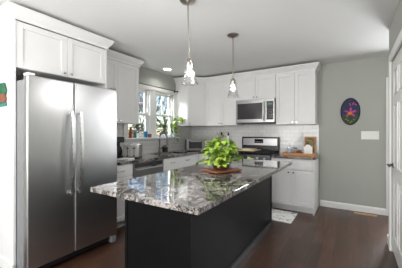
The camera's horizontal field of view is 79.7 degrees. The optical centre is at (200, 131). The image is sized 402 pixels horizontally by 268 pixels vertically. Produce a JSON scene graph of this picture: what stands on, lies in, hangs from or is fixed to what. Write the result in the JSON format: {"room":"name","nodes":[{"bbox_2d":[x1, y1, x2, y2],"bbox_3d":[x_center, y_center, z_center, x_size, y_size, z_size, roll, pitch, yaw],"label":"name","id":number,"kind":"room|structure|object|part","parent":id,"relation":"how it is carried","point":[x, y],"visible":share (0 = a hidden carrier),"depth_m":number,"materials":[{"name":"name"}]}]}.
{"room":"kitchen","nodes":[
{"label":"kitchen","id":0,"kind":"room"},
{"bbox_2d":[16,58,176,137],"bbox_3d":[-2.413,0.059,2.495,0.150,2.530,8.250,0,0,32],"label":"wall","id":1,"kind":"structure","parent":0,"point":[147,76],"depth_m":4.81,"materials":[{"name":"grey paint"}]},
{"bbox_2d":[92,45,143,123],"bbox_3d":[-1.338,-0.648,3.694,0.392,1.035,0.900,0,0,32],"label":"upper cabinet","id":2,"kind":"object","parent":1,"relation":"attached to","point":[123,77],"visible":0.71,"depth_m":3.71,"materials":[{"name":"white paint"}]},
{"bbox_3d":[-1.361,-0.591,3.425,0.020,0.914,0.416,0,0,32],"label":"door","id":3,"kind":"part","parent":2,"relation":"part of","materials":[{"name":"white paint"}]},
{"bbox_3d":[-1.338,-1.109,3.694,0.392,0.115,0.900,0,0,32],"label":"crown","id":4,"kind":"part","parent":2,"relation":"part of","materials":[{"name":"white paint"}]},
{"bbox_3d":[-1.138,-0.591,3.779,0.020,0.914,0.415,0,0,32],"label":"door","id":5,"kind":"part","parent":2,"relation":"part of","materials":[{"name":"white paint"}]},
{"bbox_2d":[128,89,148,137],"bbox_3d":[-1.191,-0.346,4.427,0.100,0.900,0.540,0,0,32],"label":"window","id":6,"kind":"structure","parent":1,"relation":"in","point":[146,92],"depth_m":4.62,"materials":[{"name":"white paint"}]},
{"bbox_3d":[-1.174,-0.126,4.416,0.030,0.460,0.516,0,0,32],"label":"sash","id":7,"kind":"part","parent":6,"relation":"part of","materials":[{"name":"white paint"}]},
{"bbox_3d":[-1.204,-0.550,4.435,0.030,0.468,0.516,0,0,32],"label":"sash","id":8,"kind":"part","parent":6,"relation":"part of","materials":[{"name":"white paint"}]},
{"bbox_3d":[-1.191,-0.346,4.427,0.100,0.900,0.540,0,0,32],"label":"frame","id":9,"kind":"part","parent":6,"relation":"part of","materials":[{"name":"white paint"}]},
{"bbox_2d":[123,84,175,137],"bbox_3d":[-0.985,-0.389,4.722,0.154,0.985,1.440,0,0,32],"label":"trim","id":10,"kind":"structure","parent":1,"relation":"attached to","point":[152,90],"depth_m":4.66,"materials":[{"name":"white paint"}]},
{"bbox_2d":[123,137,180,143],"bbox_3d":[-0.950,0.154,4.697,0.240,0.100,1.515,0,0,32],"label":"trim","id":11,"kind":"structure","parent":1,"relation":"attached to","point":[148,139],"depth_m":4.51,"materials":[{"name":"white paint"}]},
{"bbox_2d":[129,127,132,137],"bbox_3d":[-1.213,0.011,4.157,0.072,0.185,0.071,0,0,32],"label":"bottle","id":12,"kind":"object","parent":11,"relation":"on","point":[130,132],"visible":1,"depth_m":4.13,"materials":[{"name":"orange glass"}]},
{"bbox_2d":[169,116,185,141],"bbox_3d":[-0.486,-0.065,5.043,0.366,0.555,0.315,0,0,32],"label":"trailing plant","id":13,"kind":"object","parent":11,"relation":"on","point":[174,125],"visible":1,"depth_m":5.09,"materials":[{"name":"green plant"}]},
{"bbox_2d":[117,124,190,154],"bbox_3d":[-0.985,0.132,4.616,0.008,0.555,2.840,0,0,32],"label":"backsplash","id":14,"kind":"structure","parent":1,"relation":"attached to","point":[184,132],"depth_m":5.08,"materials":[{"name":"tile"}]},
{"bbox_2d":[139,83,177,92],"bbox_3d":[-0.879,-0.871,4.680,0.070,0.050,1.368,0,0,32],"label":"curtain rod","id":15,"kind":"object","parent":1,"relation":"attached to","point":[139,83],"visible":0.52,"depth_m":4.72,"materials":[{"name":"brown metal"}]},
{"bbox_2d":[156,92,171,136],"bbox_3d":[-0.810,-0.346,5.032,0.100,0.900,0.550,0,0,32],"label":"window","id":16,"kind":"structure","parent":1,"relation":"in","point":[168,96],"depth_m":5.21,"materials":[{"name":"white paint"}]},
{"bbox_3d":[-0.823,-0.550,5.040,0.030,0.468,0.526,0,0,32],"label":"sash","id":17,"kind":"part","parent":16,"relation":"part of","materials":[{"name":"white paint"}]},
{"bbox_3d":[-0.793,-0.126,5.021,0.030,0.460,0.526,0,0,32],"label":"sash","id":18,"kind":"part","parent":16,"relation":"part of","materials":[{"name":"white paint"}]},
{"bbox_2d":[174,76,205,125],"bbox_3d":[-0.142,-0.648,5.366,0.636,1.035,0.672,0,0,32],"label":"upper cabinet","id":19,"kind":"object","parent":1,"relation":"attached to","point":[191,95],"visible":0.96,"depth_m":5.18,"materials":[{"name":"white paint"}]},
{"bbox_3d":[-0.243,-1.109,5.168,0.707,0.115,0.204,0,0,6],"label":"crown","id":20,"kind":"part","parent":19,"relation":"part of","materials":[{"name":"white paint"}]},
{"bbox_3d":[-0.085,-0.591,5.176,0.404,0.913,0.020,0,0,-13],"label":"door","id":21,"kind":"part","parent":19,"relation":"part of","materials":[{"name":"white paint"}]},
{"bbox_2d":[0,206,398,267],"bbox_3d":[-0.148,1.364,1.071,5.500,0.080,8.250,0,0,32],"label":"floor","id":22,"kind":"structure","parent":0,"point":[332,237],"depth_m":2.78,"materials":[{"name":"brown wood"}]},
{"bbox_2d":[0,1,113,267],"bbox_3d":[-1.714,0.079,2.806,0.702,2.490,1.124,0,0,32],"label":"tall cabinet","id":23,"kind":"object","parent":22,"relation":"on","point":[24,47],"visible":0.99,"depth_m":2.37,"materials":[{"name":"white paint"}]},
{"bbox_2d":[0,82,6,106],"bbox_3d":[-1.929,-0.361,2.335,0.190,0.230,0.027,0,0,32],"label":"picture","id":24,"kind":"object","parent":23,"relation":"attached to","point":[3,90],"depth_m":2.30,"materials":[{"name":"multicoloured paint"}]},
{"bbox_2d":[0,93,6,102],"bbox_3d":[-1.927,-0.326,2.337,0.168,0.090,0.020,0,0,32],"label":"pot","id":25,"kind":"object","parent":24,"relation":"on","point":[3,98],"depth_m":2.30,"materials":[{"name":"ceramic"}]},
{"bbox_3d":[-2.004,1.274,2.389,0.655,0.100,0.014,0,0,32],"label":"trim","id":26,"kind":"part","parent":23,"relation":"part of","materials":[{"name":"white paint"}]},
{"bbox_3d":[-2.001,0.137,2.408,0.640,2.375,0.020,0,0,32],"label":"panel","id":27,"kind":"part","parent":23,"relation":"part of","materials":[{"name":"white paint"}]},
{"bbox_3d":[-1.610,-0.826,2.457,0.020,0.435,0.476,0,0,32],"label":"door","id":28,"kind":"part","parent":23,"relation":"part of","materials":[{"name":"white paint"}]},
{"bbox_3d":[-1.714,-1.109,2.806,0.702,0.115,1.124,0,0,32],"label":"crown","id":29,"kind":"part","parent":23,"relation":"part of","materials":[{"name":"white paint"}]},
{"bbox_3d":[-1.354,-0.826,2.863,0.020,0.435,0.476,0,0,32],"label":"door","id":30,"kind":"part","parent":23,"relation":"part of","materials":[{"name":"white paint"}]},
{"bbox_3d":[-1.479,0.137,3.237,0.640,2.375,0.020,0,0,32],"label":"panel","id":31,"kind":"part","parent":23,"relation":"part of","materials":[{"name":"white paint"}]},
{"bbox_2d":[16,72,116,267],"bbox_3d":[-1.584,0.394,2.703,0.912,1.840,0.952,0,0,32],"label":"refrigerator","id":32,"kind":"object","parent":22,"relation":"on","point":[66,132],"visible":0.99,"depth_m":2.34,"materials":[{"name":"grey metal"}]},
{"bbox_3d":[-1.434,0.361,2.295,0.080,1.726,0.420,0,0,32],"label":"door","id":33,"kind":"part","parent":32,"relation":"part of","materials":[{"name":"metal"}]},
{"bbox_3d":[-1.281,0.209,2.398,0.074,0.830,0.034,0,0,32],"label":"handle","id":34,"kind":"part","parent":32,"relation":"part of","materials":[{"name":"metal"}]},
{"bbox_3d":[-1.233,0.209,2.474,0.074,0.830,0.034,0,0,32],"label":"handle","id":35,"kind":"part","parent":32,"relation":"part of","materials":[{"name":"metal"}]},
{"bbox_3d":[-1.179,0.361,2.701,0.080,1.726,0.524,0,0,32],"label":"door","id":36,"kind":"part","parent":32,"relation":"part of","materials":[{"name":"metal"}]},
{"bbox_2d":[117,163,132,227],"bbox_3d":[-1.341,0.884,3.423,0.656,0.880,0.438,0,0,32],"label":"base cabinet","id":37,"kind":"object","parent":22,"relation":"on","point":[125,171],"visible":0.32,"depth_m":3.31,"materials":[{"name":"white paint"}]},
{"bbox_3d":[-1.102,0.534,3.273,0.020,0.156,0.434,0,0,32],"label":"drawer","id":38,"kind":"part","parent":37,"relation":"part of","materials":[{"name":"white paint"}]},
{"bbox_2d":[132,159,162,177],"bbox_3d":[-1.030,0.886,3.877,0.639,0.876,0.650,0,0,32],"label":"dishwasher","id":39,"kind":"object","parent":22,"relation":"on","point":[144,168],"visible":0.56,"depth_m":3.67,"materials":[{"name":"grey metal"}]},
{"bbox_3d":[-0.777,0.549,3.720,0.044,0.018,0.538,0,0,32],"label":"handle","id":40,"kind":"part","parent":39,"relation":"part of","materials":[{"name":"metal"}]},
{"bbox_2d":[163,155,195,171],"bbox_3d":[-0.609,0.890,4.586,0.656,0.868,0.986,0,0,32],"label":"base cabinet","id":41,"kind":"object","parent":22,"relation":"on","point":[190,160],"visible":0.21,"depth_m":4.36,"materials":[{"name":"white paint"}]},
{"bbox_2d":[125,176,272,267],"bbox_3d":[0.178,0.884,2.720,0.696,0.880,2.051,0,0,32],"label":"kitchen island","id":42,"kind":"object","parent":22,"relation":"on","point":[223,235],"visible":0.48,"depth_m":1.99,"materials":[{"name":"grey paint"}]},
{"bbox_3d":[-0.636,0.849,2.046,0.028,0.810,0.008,0,0,32],"label":"corner trim","id":43,"kind":"part","parent":42,"relation":"part of","materials":[{"name":"grey paint"}]},
{"bbox_3d":[-0.073,0.849,1.708,0.008,0.810,0.020,0,0,32],"label":"corner trim","id":44,"kind":"part","parent":42,"relation":"part of","materials":[{"name":"grey paint"}]},
{"bbox_2d":[91,158,292,214],"bbox_3d":[0.215,0.426,2.536,0.950,0.035,2.373,0,0,32],"label":"island countertop","id":45,"kind":"structure","parent":42,"relation":"on","point":[190,189],"depth_m":1.80,"materials":[{"name":"stone"}]},
{"bbox_2d":[201,167,241,173],"bbox_3d":[0.212,0.398,2.516,0.340,0.022,0.270,0,0,-34],"label":"wooden board","id":46,"kind":"object","parent":45,"relation":"on","point":[231,169],"visible":0.72,"depth_m":2.43,"materials":[{"name":"brown wood"}]},
{"bbox_2d":[212,164,229,169],"bbox_3d":[0.212,0.364,2.516,0.190,0.045,0.190,0,0,32],"label":"bowl","id":47,"kind":"object","parent":46,"relation":"on","point":[221,167],"depth_m":2.45,"materials":[{"name":"brown wood"}]},
{"bbox_2d":[196,136,252,169],"bbox_3d":[0.237,0.213,2.537,0.511,0.347,0.446,0,0,-39],"label":"potted plant","id":48,"kind":"object","parent":46,"relation":"on","point":[219,155],"visible":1,"depth_m":2.45,"materials":[{"name":"green plant"}]},
{"bbox_3d":[0.468,1.289,2.552,0.026,0.070,2.025,0,0,32],"label":"shoe trim","id":49,"kind":"part","parent":42,"relation":"part of","materials":[{"name":"black wood"}]},
{"bbox_3d":[0.994,0.849,3.403,0.008,0.810,0.025,0,0,32],"label":"corner trim","id":50,"kind":"part","parent":42,"relation":"part of","materials":[{"name":"grey paint"}]},
{"bbox_2d":[193,154,209,163],"bbox_3d":[0.133,0.884,5.141,1.320,0.880,0.740,0,0,32],"label":"base cabinet","id":51,"kind":"object","parent":22,"relation":"on","point":[199,157],"visible":0.02,"depth_m":4.91,"materials":[{"name":"white paint"}]},
{"bbox_2d":[117,150,208,164],"bbox_3d":[-0.422,0.426,4.258,1.325,0.035,2.830,0,0,32],"label":"countertop","id":52,"kind":"structure","parent":51,"relation":"on","point":[149,156],"depth_m":4.17,"materials":[{"name":"stone"}]},
{"bbox_2d":[117,137,123,157],"bbox_3d":[-1.339,0.244,3.864,0.180,0.330,0.135,0,0,32],"label":"coffee maker","id":53,"kind":"object","parent":52,"relation":"on","point":[119,139],"visible":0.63,"depth_m":3.81,"materials":[{"name":"black plastic"}]},
{"bbox_2d":[117,157,133,160],"bbox_3d":[-1.098,0.395,3.505,0.200,0.028,0.180,0,0,15],"label":"cloth","id":54,"kind":"object","parent":52,"relation":"on","point":[122,158],"visible":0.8,"depth_m":3.45,"materials":[{"name":"white fabric"}]},
{"bbox_2d":[123,144,141,157],"bbox_3d":[-1.089,0.300,3.845,0.250,0.217,0.290,0,0,-2],"label":"toaster","id":55,"kind":"object","parent":52,"relation":"on","point":[129,150],"visible":0.92,"depth_m":3.72,"materials":[{"name":"metal"}]},
{"bbox_2d":[158,132,168,152],"bbox_3d":[-0.721,0.210,4.716,0.258,0.398,0.110,0,0,32],"label":"faucet","id":56,"kind":"object","parent":52,"relation":"on","point":[159,151],"visible":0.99,"depth_m":4.72,"materials":[{"name":"silver metal"}]},
{"bbox_3d":[-0.733,0.155,4.694,0.229,0.288,0.027,0,0,32],"label":"spout","id":57,"kind":"part","parent":56,"relation":"part of","materials":[{"name":"silver metal"}]},
{"bbox_2d":[162,145,167,151],"bbox_3d":[-0.734,0.337,4.919,0.070,0.145,0.100,0,0,32],"label":"sponge caddy","id":58,"kind":"object","parent":52,"relation":"on","point":[164,148],"visible":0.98,"depth_m":4.89,"materials":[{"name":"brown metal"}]},
{"bbox_2d":[185,138,208,150],"bbox_3d":[-0.087,0.277,5.237,0.493,0.265,0.361,0,0,-12],"label":"toaster oven","id":59,"kind":"object","parent":52,"relation":"on","point":[191,144],"visible":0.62,"depth_m":5.08,"materials":[{"name":"metal"}]},
{"bbox_3d":[-0.120,0.272,5.081,0.333,0.215,0.012,0,0,-12],"label":"door","id":60,"kind":"part","parent":59,"relation":"part of","materials":[{"name":"glass"}]},
{"bbox_2d":[231,137,279,159],"bbox_3d":[1.026,0.712,4.595,0.757,1.225,0.710,0,0,32],"label":"gas range","id":61,"kind":"object","parent":22,"relation":"on","point":[269,146],"visible":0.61,"depth_m":4.69,"materials":[{"name":"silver metal"}]},
{"bbox_2d":[237,148,260,151],"bbox_3d":[0.917,0.344,4.689,0.390,0.034,0.390,0,0,32],"label":"board","id":62,"kind":"object","parent":61,"relation":"on","point":[244,149],"visible":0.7,"depth_m":4.58,"materials":[{"name":"brown wood"}]},
{"bbox_3d":[0.877,0.469,4.360,0.757,0.120,0.030,0,0,32],"label":"control panel","id":63,"kind":"part","parent":61,"relation":"part of","materials":[{"name":"silver metal"}]},
{"bbox_2d":[231,152,277,155],"bbox_3d":[1.035,0.415,4.609,0.757,0.018,0.580,0,0,32],"label":"cooktop","id":64,"kind":"object","parent":61,"relation":"in","point":[240,153],"depth_m":4.39,"materials":[{"name":"black metal"}]},
{"bbox_3d":[1.161,0.184,4.836,0.180,0.080,0.004,0,0,32],"label":"display panel","id":65,"kind":"part","parent":61,"relation":"part of","materials":[{"name":"black glass"}]},
{"bbox_2d":[272,209,297,223],"bbox_3d":[0.918,1.319,4.009,1.215,0.009,0.520,0,0,32],"label":"kitchen mat","id":66,"kind":"object","parent":22,"relation":"on","point":[277,215],"visible":0.44,"depth_m":3.75,"materials":[{"name":"white fabric"}]},
{"bbox_2d":[271,158,318,215],"bbox_3d":[1.656,0.884,4.236,0.679,0.880,0.649,0,0,32],"label":"base cabinet","id":67,"kind":"object","parent":22,"relation":"on","point":[295,187],"visible":0.87,"depth_m":3.97,"materials":[{"name":"white paint"}]},
{"bbox_3d":[1.357,0.923,4.087,0.326,0.578,0.020,0,0,32],"label":"door","id":68,"kind":"part","parent":67,"relation":"part of","materials":[{"name":"white paint"}]},
{"bbox_3d":[1.497,0.540,3.999,0.655,0.168,0.020,0,0,32],"label":"drawer","id":69,"kind":"part","parent":67,"relation":"part of","materials":[{"name":"white paint"}]},
{"bbox_2d":[271,153,319,159],"bbox_3d":[1.667,0.426,4.236,0.700,0.035,0.642,0,0,32],"label":"countertop","id":70,"kind":"structure","parent":67,"relation":"on","point":[279,155],"depth_m":4.00,"materials":[{"name":"stone"}]},
{"bbox_2d":[282,152,316,155],"bbox_3d":[1.731,0.388,4.254,0.530,0.042,0.280,0,0,32],"label":"wooden tray","id":71,"kind":"object","parent":70,"relation":"on","point":[283,153],"visible":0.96,"depth_m":4.14,"materials":[{"name":"brown wood"}]},
{"bbox_2d":[304,141,312,153],"bbox_3d":[1.876,0.281,4.221,0.140,0.231,0.064,0,0,32],"label":"soap dispenser","id":72,"kind":"object","parent":71,"relation":"on","point":[308,149],"visible":0.81,"depth_m":4.20,"materials":[{"name":"white ceramic"}]},
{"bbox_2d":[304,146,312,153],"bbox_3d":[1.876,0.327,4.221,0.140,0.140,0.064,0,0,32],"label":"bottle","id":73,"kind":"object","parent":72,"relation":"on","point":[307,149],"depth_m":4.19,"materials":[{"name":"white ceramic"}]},
{"bbox_2d":[304,137,315,152],"bbox_3d":[1.968,0.244,4.348,0.190,0.310,0.098,0,0,32],"label":"picture frame","id":74,"kind":"object","parent":70,"relation":"on","point":[311,140],"visible":0.5,"depth_m":4.34,"materials":[{"name":"brown wood"}]},
{"bbox_3d":[1.636,0.923,3.912,0.326,0.578,0.020,0,0,32],"label":"door","id":75,"kind":"part","parent":67,"relation":"part of","materials":[{"name":"white paint"}]},
{"bbox_3d":[1.944,0.884,4.072,0.018,0.880,0.620,0,0,32],"label":"panel","id":76,"kind":"part","parent":67,"relation":"part of","materials":[{"name":"white paint"}]},
{"bbox_2d":[354,212,376,216],"bbox_3d":[2.631,1.320,3.859,0.300,0.008,0.070,0,0,32],"label":"floor vent","id":77,"kind":"object","parent":22,"relation":"in","point":[354,212],"visible":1,"depth_m":3.84,"materials":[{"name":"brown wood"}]},
{"bbox_2d":[0,0,399,77],"bbox_3d":[-0.148,-1.256,1.071,5.500,0.100,8.250,0,0,32],"label":"ceiling","id":78,"kind":"structure","parent":0,"point":[272,33],"depth_m":2.78,"materials":[{"name":"paint"}]},
{"bbox_2d":[180,0,196,80],"bbox_3d":[-0.110,-0.817,2.199,0.176,0.778,0.152,0,0,32],"label":"pendant lamp","id":79,"kind":"object","parent":78,"relation":"hanging from","point":[189,63],"visible":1,"depth_m":2.19,"materials":[{"name":"silver metal"}]},
{"bbox_3d":[-0.114,-0.919,2.201,0.012,0.505,0.013,-2,-1,32],"label":"rod","id":80,"kind":"part","parent":79,"relation":"part of","materials":[{"name":"silver metal"}]},
{"bbox_2d":[186,58,192,66],"bbox_3d":[-0.106,-0.631,2.196,0.064,0.080,0.064,-2,-1,32],"label":"socket","id":81,"kind":"object","parent":79,"relation":"attached to","point":[189,63],"depth_m":2.17,"materials":[{"name":"silver metal"}]},
{"bbox_3d":[-0.103,-0.552,2.194,0.050,0.088,0.049,-2,-1,32],"label":"bulb","id":82,"kind":"part","parent":79,"relation":"part of","materials":[{"name":"white glass"}]},
{"bbox_2d":[227,33,238,96],"bbox_3d":[0.399,-0.818,3.001,0.152,0.776,0.152,0,0,32],"label":"pendant lamp","id":83,"kind":"object","parent":78,"relation":"hanging from","point":[230,35],"visible":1,"depth_m":3.00,"materials":[{"name":"silver metal"}]},
{"bbox_3d":[0.399,-0.918,3.001,0.012,0.505,0.013,0,0,32],"label":"rod","id":84,"kind":"part","parent":83,"relation":"part of","materials":[{"name":"silver metal"}]},
{"bbox_2d":[243,56,387,208],"bbox_3d":[2.072,0.059,4.458,5.350,2.530,0.150,0,0,32],"label":"wall","id":85,"kind":"structure","parent":0,"point":[352,169],"depth_m":4.06,"materials":[{"name":"grey paint"}]},
{"bbox_2d":[206,73,242,125],"bbox_3d":[0.492,-0.648,5.144,0.725,1.035,0.372,0,0,32],"label":"upper cabinet","id":86,"kind":"object","parent":85,"relation":"attached to","point":[220,108],"visible":0.92,"depth_m":5.01,"materials":[{"name":"white paint"}]},
{"bbox_3d":[0.269,-0.591,5.127,0.357,0.914,0.020,0,0,32],"label":"door","id":87,"kind":"part","parent":86,"relation":"part of","materials":[{"name":"white paint"}]},
{"bbox_3d":[0.410,-1.109,5.013,0.725,0.115,0.062,0,0,32],"label":"crown","id":88,"kind":"part","parent":86,"relation":"part of","materials":[{"name":"white paint"}]},
{"bbox_3d":[0.574,-0.591,4.935,0.357,0.914,0.020,0,0,32],"label":"door","id":89,"kind":"part","parent":86,"relation":"part of","materials":[{"name":"white paint"}]},
{"bbox_2d":[191,124,318,154],"bbox_3d":[0.946,0.132,5.074,2.772,0.555,0.008,0,0,32],"label":"backsplash","id":90,"kind":"structure","parent":85,"relation":"attached to","point":[295,135],"depth_m":4.82,"materials":[{"name":"tile"}]},
{"bbox_2d":[236,68,275,100],"bbox_3d":[1.123,-0.893,4.747,0.765,0.546,0.372,0,0,32],"label":"upper cabinet","id":91,"kind":"object","parent":85,"relation":"attached to","point":[258,84],"visible":0.84,"depth_m":4.61,"materials":[{"name":"white paint"}]},
{"bbox_3d":[0.890,-0.836,4.735,0.378,0.425,0.020,0,0,32],"label":"door","id":92,"kind":"part","parent":91,"relation":"part of","materials":[{"name":"white paint"}]},
{"bbox_2d":[236,98,275,123],"bbox_3d":[1.095,-0.391,4.703,0.760,0.450,0.456,0,0,32],"label":"microwave","id":93,"kind":"object","parent":91,"relation":"attached to","point":[255,111],"visible":0.96,"depth_m":4.55,"materials":[{"name":"grey metal"}]},
{"bbox_3d":[0.950,-0.397,4.621,0.600,0.438,0.030,0,0,32],"label":"door","id":94,"kind":"part","parent":93,"relation":"part of","materials":[{"name":"metal"}]},
{"bbox_3d":[1.260,-0.396,4.406,0.125,0.340,0.003,0,0,32],"label":"control panel","id":95,"kind":"part","parent":93,"relation":"part of","materials":[{"name":"black glass"}]},
{"bbox_3d":[1.271,-0.397,4.419,0.160,0.438,0.030,0,0,32],"label":"control frame","id":96,"kind":"part","parent":93,"relation":"part of","materials":[{"name":"metal"}]},
{"bbox_3d":[1.040,-1.109,4.616,0.765,0.115,0.062,0,0,32],"label":"crown","id":97,"kind":"part","parent":91,"relation":"part of","materials":[{"name":"white paint"}]},
{"bbox_3d":[1.212,-0.836,4.533,0.378,0.425,0.020,0,0,32],"label":"door","id":98,"kind":"part","parent":91,"relation":"part of","materials":[{"name":"white paint"}]},
{"bbox_2d":[275,62,320,124],"bbox_3d":[1.752,-0.648,4.351,0.722,1.035,0.372,0,0,32],"label":"upper cabinet","id":99,"kind":"object","parent":85,"relation":"attached to","point":[296,85],"visible":1,"depth_m":4.23,"materials":[{"name":"white paint"}]},
{"bbox_3d":[1.516,-0.591,4.342,0.326,0.914,0.020,0,0,32],"label":"door","id":100,"kind":"part","parent":99,"relation":"part of","materials":[{"name":"white paint"}]},
{"bbox_3d":[1.752,-1.109,4.351,0.722,0.115,0.372,0,0,32],"label":"crown","id":101,"kind":"part","parent":99,"relation":"part of","materials":[{"name":"white paint"}]},
{"bbox_3d":[1.794,-0.591,4.167,0.326,0.914,0.020,0,0,32],"label":"door","id":102,"kind":"part","parent":99,"relation":"part of","materials":[{"name":"white paint"}]},
{"bbox_2d":[340,98,359,124],"bbox_3d":[2.516,-0.344,4.062,0.288,0.460,0.046,0,0,32],"label":"oval plaque","id":103,"kind":"object","parent":85,"relation":"attached to","point":[350,108],"visible":1,"depth_m":4.06,"materials":[{"name":"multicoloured ceramic"}]},
{"bbox_2d":[320,200,385,214],"bbox_3d":[2.534,1.272,4.070,0.945,0.105,0.016,0,0,32],"label":"baseboard","id":104,"kind":"structure","parent":85,"relation":"attached to","point":[360,208],"depth_m":4.04,"materials":[{"name":"white paint"}]},
{"bbox_2d":[361,131,378,139],"bbox_3d":[2.756,0.059,3.933,0.227,0.130,0.010,0,0,32],"label":"light switch","id":105,"kind":"object","parent":85,"relation":"attached to","point":[373,135],"visible":1,"depth_m":3.92,"materials":[{"name":"white plastic"}]},
{"bbox_2d":[386,77,387,215],"bbox_3d":[3.344,0.232,3.578,0.950,2.185,0.126,0,0,32],"label":"door frame","id":106,"kind":"structure","parent":85,"relation":"in","point":[386,77],"depth_m":3.81,"materials":[{"name":"white paint"}]},
{"bbox_2d":[389,0,401,251],"bbox_3d":[0.440,0.059,-0.097,0.120,2.530,6.900,0,0,32],"label":"wall","id":107,"kind":"structure","parent":0,"point":[396,25],"depth_m":2.66,"materials":[{"name":"grey paint"}]},
{"bbox_2d":[387,29,401,267],"bbox_3d":[1.890,0.229,2.322,0.097,2.190,1.000,0,0,32],"label":"door","id":108,"kind":"structure","parent":107,"relation":"in","point":[397,63],"depth_m":2.40,"materials":[{"name":"white paint"}]},
{"bbox_3d":[1.913,0.272,2.308,0.043,2.088,0.812,0,0,32],"label":"panel","id":109,"kind":"part","parent":108,"relation":"part of","materials":[{"name":"white paint"}]},
{"label":"outside","id":110,"kind":"structure","parent":0,"visible":0},
{"bbox_3d":[-17.243,1.774,16.526,39.800,0.100,60.000,0,0,32],"label":"lawn","id":111,"kind":"structure","parent":110,"visible":0},
{"bbox_2d":[128,123,143,134],"bbox_3d":[-3.054,0.691,11.838,1.801,2.279,1.908,0,0,32],"label":"evergreen shrub","id":112,"kind":"object","parent":111,"relation":"on","point":[139,124],"visible":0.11,"depth_m":11.50,"materials":[{"name":"green plant"}]},
{"bbox_2d":[138,98,143,131],"bbox_3d":[-4.935,-0.706,18.594,3.498,4.878,2.064,0,0,32],"label":"bare tree","id":113,"kind":"object","parent":111,"relation":"on","point":[140,104],"visible":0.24,"depth_m":18.13,"materials":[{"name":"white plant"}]},
{"bbox_2d":[139,92,167,116],"bbox_3d":[-5.308,-1.779,24.487,4.436,7.033,4.273,0,0,32],"label":"bare tree","id":114,"kind":"object","parent":111,"relation":"on","point":[139,92],"visible":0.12,"depth_m":24.40,"materials":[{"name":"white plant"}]},
{"bbox_2d":[140,96,167,131],"bbox_3d":[-3.897,-1.018,20.603,4.240,5.504,2.820,0,0,32],"label":"bare tree","id":115,"kind":"object","parent":111,"relation":"on","point":[157,108],"visible":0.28,"depth_m":20.24,"materials":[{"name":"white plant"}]},
{"bbox_2d":[143,120,167,133],"bbox_3d":[-2.651,0.525,14.218,1.987,2.578,2.026,0,0,32],"label":"evergreen shrub","id":116,"kind":"object","parent":111,"relation":"on","point":[157,124],"visible":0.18,"depth_m":13.91,"materials":[{"name":"green plant"}]}
]}

